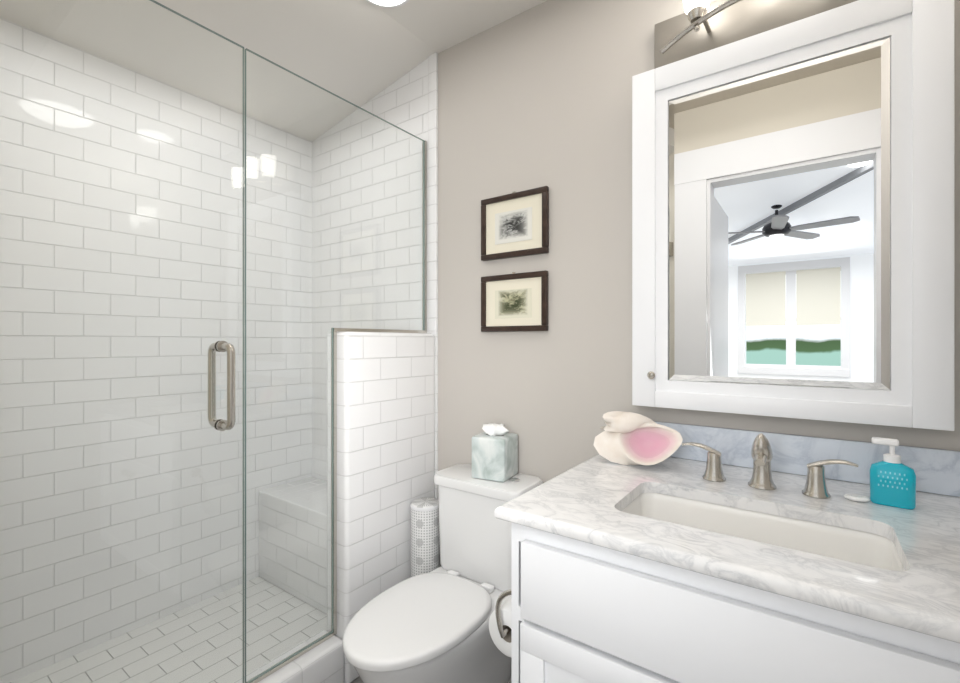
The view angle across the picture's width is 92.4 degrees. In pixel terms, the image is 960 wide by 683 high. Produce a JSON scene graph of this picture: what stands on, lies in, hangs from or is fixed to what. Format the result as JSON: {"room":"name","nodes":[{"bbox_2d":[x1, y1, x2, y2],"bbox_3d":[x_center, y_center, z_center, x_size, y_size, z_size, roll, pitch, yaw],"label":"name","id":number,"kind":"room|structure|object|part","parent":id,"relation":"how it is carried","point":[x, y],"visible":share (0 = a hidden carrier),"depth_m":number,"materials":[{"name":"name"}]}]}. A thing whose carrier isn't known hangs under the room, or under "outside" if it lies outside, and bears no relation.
{"room":"bathroom","nodes":[
{"label":"bathroom","id":0,"kind":"room"},
{"bbox_2d":[0,18,311,682],"bbox_3d":[-1.398,-0.130,1.915,0.120,2.660,1.770,0,0,36],"label":"wall tile","id":1,"kind":"structure","parent":0,"point":[121,188],"depth_m":1.82,"materials":[{"name":"white tile"}]},
{"bbox_2d":[10,577,326,682],"bbox_3d":[-1.042,1.175,1.650,0.768,0.050,1.518,0,0,36],"label":"floor","id":2,"kind":"structure","parent":0,"point":[202,641],"depth_m":1.75,"materials":[{"name":"tile"}]},
{"bbox_2d":[259,477,326,613],"bbox_3d":[-0.685,0.940,2.144,0.768,0.420,0.297,0,0,36],"label":"shower bench","id":3,"kind":"object","parent":2,"relation":"on","point":[293,515],"visible":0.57,"depth_m":2.09,"materials":[{"name":"tile"}]},
{"bbox_2d":[0,0,434,141],"bbox_3d":[-0.993,-1.270,1.615,0.889,0.380,1.518,0,0,36],"label":"ceiling","id":4,"kind":"structure","parent":0,"point":[353,50],"depth_m":1.80,"materials":[{"name":"white paint"}]},
{"bbox_2d":[327,332,433,682],"bbox_3d":[-0.374,0.583,1.815,0.120,1.235,0.468,0,0,36],"label":"wall","id":5,"kind":"structure","parent":0,"point":[385,380],"depth_m":1.70,"materials":[{"name":"tile"}]},
{"bbox_2d":[410,497,439,576],"bbox_3d":[-0.216,0.916,1.820,0.119,0.564,0.119,0,0,36],"label":"canister","id":6,"kind":"object","parent":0,"point":[425,537],"depth_m":1.77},
{"bbox_2d":[351,676,510,682],"bbox_3d":[-0.308,1.230,1.055,2.654,0.060,1.650,0,0,36],"label":"floor","id":7,"kind":"structure","parent":0,"point":[357,680],"depth_m":1.63,"materials":[{"name":"grey tile"}]},
{"bbox_2d":[235,630,343,682],"bbox_3d":[-0.818,1.115,1.200,0.120,0.170,1.050,0,0,36],"label":"shower curb","id":8,"kind":"object","parent":7,"relation":"on","point":[324,663],"visible":0.79,"depth_m":1.51,"materials":[{"name":"tile"}]},
{"bbox_2d":[150,0,426,682],"bbox_3d":[-0.680,0.080,1.390,0.135,1.899,1.515,0,0,36],"label":"glass shower enclosure","id":9,"kind":"object","parent":8,"relation":"on","point":[219,346],"visible":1,"depth_m":1.61,"materials":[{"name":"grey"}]},
{"bbox_3d":[-0.904,0.074,1.080,0.010,1.888,0.695,0,0,36],"label":"glass door","id":10,"kind":"part","parent":9,"relation":"part of","materials":[{"name":"grey"}]},
{"bbox_3d":[-0.767,0.126,1.332,0.062,0.244,0.021,0,0,36],"label":"handle","id":11,"kind":"part","parent":9,"relation":"part of","materials":[{"name":"silver metal"}]},
{"bbox_2d":[342,463,542,682],"bbox_3d":[-0.123,0.844,1.485,0.378,0.709,0.713,0,0,36],"label":"toilet","id":12,"kind":"object","parent":7,"relation":"on","point":[433,626],"visible":0.87,"depth_m":1.46,"materials":[{"name":"white ceramic"}]},
{"bbox_3d":[-0.189,0.823,1.393,0.347,0.020,0.486,0,0,36],"label":"lid","id":13,"kind":"part","parent":12,"relation":"part of","materials":[{"name":"white plastic"}]},
{"bbox_3d":[-0.188,0.840,1.395,0.344,0.012,0.487,0,0,36],"label":"seat","id":14,"kind":"part","parent":12,"relation":"part of","materials":[{"name":"white plastic"}]},
{"bbox_3d":[-0.124,1.023,1.483,0.348,0.352,0.685,0,0,36],"label":"bowl","id":15,"kind":"part","parent":12,"relation":"part of","materials":[{"name":"white ceramic"}]},
{"bbox_3d":[0.027,0.688,1.692,0.358,0.312,0.182,0,0,36],"label":"tank","id":16,"kind":"part","parent":12,"relation":"part of","materials":[{"name":"white ceramic"}]},
{"bbox_3d":[0.027,0.513,1.692,0.378,0.036,0.202,0,0,36],"label":"tank lid","id":17,"kind":"part","parent":12,"relation":"part of","materials":[{"name":"white ceramic"}]},
{"bbox_2d":[472,423,517,481],"bbox_3d":[0.055,0.397,1.692,0.132,0.193,0.132,0,0,27],"label":"tissue box","id":18,"kind":"object","parent":12,"relation":"on","point":[494,450],"visible":1,"depth_m":1.64,"materials":[{"name":"stone"}]},
{"bbox_2d":[489,421,959,682],"bbox_3d":[0.594,0.709,0.986,1.103,0.979,0.700,0,0,36],"label":"vanity","id":19,"kind":"object","parent":7,"relation":"on","point":[738,555],"visible":0.98,"depth_m":0.86,"materials":[{"name":"white paint"}]},
{"bbox_3d":[0.097,0.634,1.117,0.073,0.129,0.114,0,0,36],"label":"holder arm","id":20,"kind":"part","parent":19,"relation":"part of","materials":[{"name":"silver metal"}]},
{"bbox_3d":[0.475,0.585,0.721,0.951,0.030,0.020,0,0,36],"label":"rail","id":21,"kind":"part","parent":19,"relation":"part of","materials":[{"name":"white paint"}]},
{"bbox_3d":[0.278,0.838,0.842,0.348,0.384,0.012,0,0,36],"label":"door panel","id":22,"kind":"part","parent":19,"relation":"part of","materials":[{"name":"white paint"}]},
{"bbox_3d":[0.275,0.619,0.838,0.458,0.055,0.020,0,0,36],"label":"door rail","id":23,"kind":"part","parent":19,"relation":"part of","materials":[{"name":"white paint"}]},
{"bbox_2d":[594,411,682,464],"bbox_3d":[0.455,0.279,1.324,0.236,0.145,0.121,0,0,36],"label":"conch shell","id":24,"kind":"object","parent":19,"relation":"on","point":[628,438],"visible":1,"depth_m":1.32,"materials":[{"name":"white"}]},
{"bbox_2d":[682,442,725,481],"bbox_3d":[0.581,0.308,1.194,0.102,0.089,0.054,0,0,36],"label":"faucet","id":25,"kind":"object","parent":19,"relation":"on","point":[713,472],"depth_m":1.17,"materials":[{"name":"silver metal"}]},
{"bbox_3d":[0.475,0.405,0.721,0.951,0.049,0.020,0,0,36],"label":"rail","id":26,"kind":"part","parent":19,"relation":"part of","materials":[{"name":"white paint"}]},
{"bbox_3d":[0.475,0.499,0.695,0.949,0.161,0.020,0,0,36],"label":"drawer","id":27,"kind":"part","parent":19,"relation":"part of","materials":[{"name":"white paint"}]},
{"bbox_2d":[748,433,776,489],"bbox_3d":[0.675,0.286,1.104,0.060,0.132,0.095,0,0,36],"label":"faucet","id":28,"kind":"object","parent":19,"relation":"on","point":[761,451],"depth_m":1.10,"materials":[{"name":"silver metal"}]},
{"bbox_2d":[622,493,904,570],"bbox_3d":[0.537,0.457,0.932,0.510,0.154,0.290,0,0,36],"label":"sink","id":29,"kind":"object","parent":19,"relation":"in","point":[867,545],"depth_m":1.01,"materials":[{"name":"white ceramic"}]},
{"bbox_2d":[802,459,858,498],"bbox_3d":[0.791,0.308,1.042,0.102,0.089,0.054,0,0,36],"label":"faucet","id":30,"kind":"object","parent":19,"relation":"on","point":[815,487],"depth_m":1.04,"materials":[{"name":"silver metal"}]},
{"bbox_2d":[844,494,869,501],"bbox_3d":[0.835,0.346,1.019,0.046,0.012,0.030,0,0,36],"label":"soap bar","id":31,"kind":"object","parent":19,"relation":"on","point":[854,497],"depth_m":1.01,"materials":[{"name":"white"}]},
{"bbox_2d":[869,437,915,508],"bbox_3d":[0.891,0.281,0.995,0.075,0.141,0.042,0,0,40],"label":"soap","id":32,"kind":"object","parent":19,"relation":"on","point":[892,482],"visible":1,"depth_m":0.98,"materials":[{"name":"teal plastic"}]},
{"bbox_2d":[377,0,546,52],"bbox_3d":[0.242,-1.350,1.058,1.765,0.220,1.000,0,0,36],"label":"ceiling","id":33,"kind":"structure","parent":0,"point":[441,25],"depth_m":1.75,"materials":[{"name":"white paint"}]},
{"bbox_2d":[366,0,408,7],"bbox_3d":[-0.333,-1.220,1.590,0.204,0.040,0.204,0,0,36],"label":"recessed light","id":34,"kind":"object","parent":33,"relation":"in","point":[382,3],"visible":1,"depth_m":1.65,"materials":[{"name":"white"}]},
{"bbox_2d":[438,0,959,566],"bbox_3d":[0.619,-0.130,1.477,1.885,2.660,0.120,0,0,36],"label":"wall","id":35,"kind":"structure","parent":0,"point":[541,96],"depth_m":1.66,"materials":[{"name":"grey paint"}]},
{"bbox_2d":[312,52,437,498],"bbox_3d":[-0.559,-0.130,2.319,1.009,2.660,0.132,0,0,36],"label":"shower tile","id":36,"kind":"structure","parent":35,"relation":"attached to","point":[367,170],"depth_m":2.22,"materials":[{"name":"white tile"}]},
{"bbox_2d":[428,52,437,330],"bbox_3d":[-0.203,-0.643,1.986,0.044,1.190,0.015,0,0,36],"label":"trim","id":37,"kind":"structure","parent":35,"relation":"attached to","point":[432,59],"depth_m":1.98,"materials":[{"name":"white tile"}]},
{"bbox_2d":[481,270,547,331],"bbox_3d":[0.126,-0.151,1.744,0.290,0.226,0.020,0,0,36],"label":"picture","id":38,"kind":"object","parent":35,"relation":"attached to","point":[513,302],"visible":1,"depth_m":1.73,"materials":[{"name":"beige paper"}]},
{"bbox_3d":[0.017,-0.147,1.823,0.021,0.176,0.020,0,0,36],"label":"frame","id":39,"kind":"part","parent":38,"relation":"part of","materials":[{"name":"brown wood"}]},
{"bbox_2d":[495,288,531,318],"bbox_3d":[0.124,-0.143,1.742,0.162,0.109,0.001,0,0,36],"label":"print","id":40,"kind":"object","parent":38,"relation":"on","point":[510,303],"depth_m":1.74},
{"bbox_3d":[0.126,-0.245,1.744,0.290,0.021,0.020,0,0,36],"label":"frame","id":41,"kind":"part","parent":38,"relation":"part of","materials":[{"name":"brown wood"}]},
{"bbox_3d":[0.126,-0.049,1.744,0.290,0.021,0.020,0,0,36],"label":"frame","id":42,"kind":"part","parent":38,"relation":"part of","materials":[{"name":"brown wood"}]},
{"bbox_3d":[0.235,-0.147,1.665,0.021,0.176,0.020,0,0,36],"label":"frame","id":43,"kind":"part","parent":38,"relation":"part of","materials":[{"name":"brown wood"}]},
{"bbox_2d":[481,186,548,260],"bbox_3d":[0.127,-0.444,1.743,0.292,0.248,0.020,0,0,36],"label":"picture","id":44,"kind":"object","parent":35,"relation":"attached to","point":[515,224],"visible":1,"depth_m":1.73,"materials":[{"name":"beige paper"}]},
{"bbox_3d":[0.017,-0.440,1.823,0.021,0.198,0.020,0,0,36],"label":"frame","id":45,"kind":"part","parent":44,"relation":"part of","materials":[{"name":"brown wood"}]},
{"bbox_2d":[495,207,531,244],"bbox_3d":[0.125,-0.436,1.741,0.164,0.120,0.001,0,0,36],"label":"print","id":46,"kind":"object","parent":44,"relation":"attached to","point":[513,225],"depth_m":1.74},
{"bbox_3d":[0.127,-0.549,1.743,0.292,0.021,0.020,0,0,36],"label":"frame","id":47,"kind":"part","parent":44,"relation":"part of","materials":[{"name":"brown wood"}]},
{"bbox_3d":[0.127,-0.331,1.743,0.292,0.021,0.020,0,0,36],"label":"frame","id":48,"kind":"part","parent":44,"relation":"part of","materials":[{"name":"brown wood"}]},
{"bbox_3d":[0.237,-0.440,1.664,0.021,0.198,0.020,0,0,36],"label":"frame","id":49,"kind":"part","parent":44,"relation":"part of","materials":[{"name":"brown wood"}]},
{"bbox_2d":[654,0,857,68],"bbox_3d":[0.753,-0.939,1.211,0.596,0.234,0.152,0,0,36],"label":"light","id":50,"kind":"object","parent":35,"relation":"attached to","point":[704,26],"visible":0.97,"depth_m":1.29,"materials":[{"name":"silver metal"}]},
{"bbox_3d":[0.606,-0.977,1.285,0.076,0.115,0.076,0,0,36],"label":"lamp shade","id":51,"kind":"part","parent":50,"relation":"part of","materials":[{"name":"white glass"}]},
{"bbox_3d":[0.643,-0.897,1.304,0.012,0.018,0.073,0,0,36],"label":"post","id":52,"kind":"part","parent":50,"relation":"part of","materials":[{"name":"silver metal"}]},
{"bbox_2d":[632,0,953,430],"bbox_3d":[0.768,-0.310,1.231,0.701,1.012,0.102,0,0,36],"label":"upper cabinet","id":53,"kind":"object","parent":35,"relation":"attached to","point":[793,183],"visible":1,"depth_m":1.17,"materials":[{"name":"white paint"}]},
{"bbox_2d":[654,421,959,496],"bbox_3d":[0.832,0.301,1.234,1.009,0.102,0.019,0,0,36],"label":"backsplash","id":54,"kind":"structure","parent":35,"relation":"attached to","point":[937,471],"depth_m":1.19,"materials":[{"name":"grey stone"}]}
]}

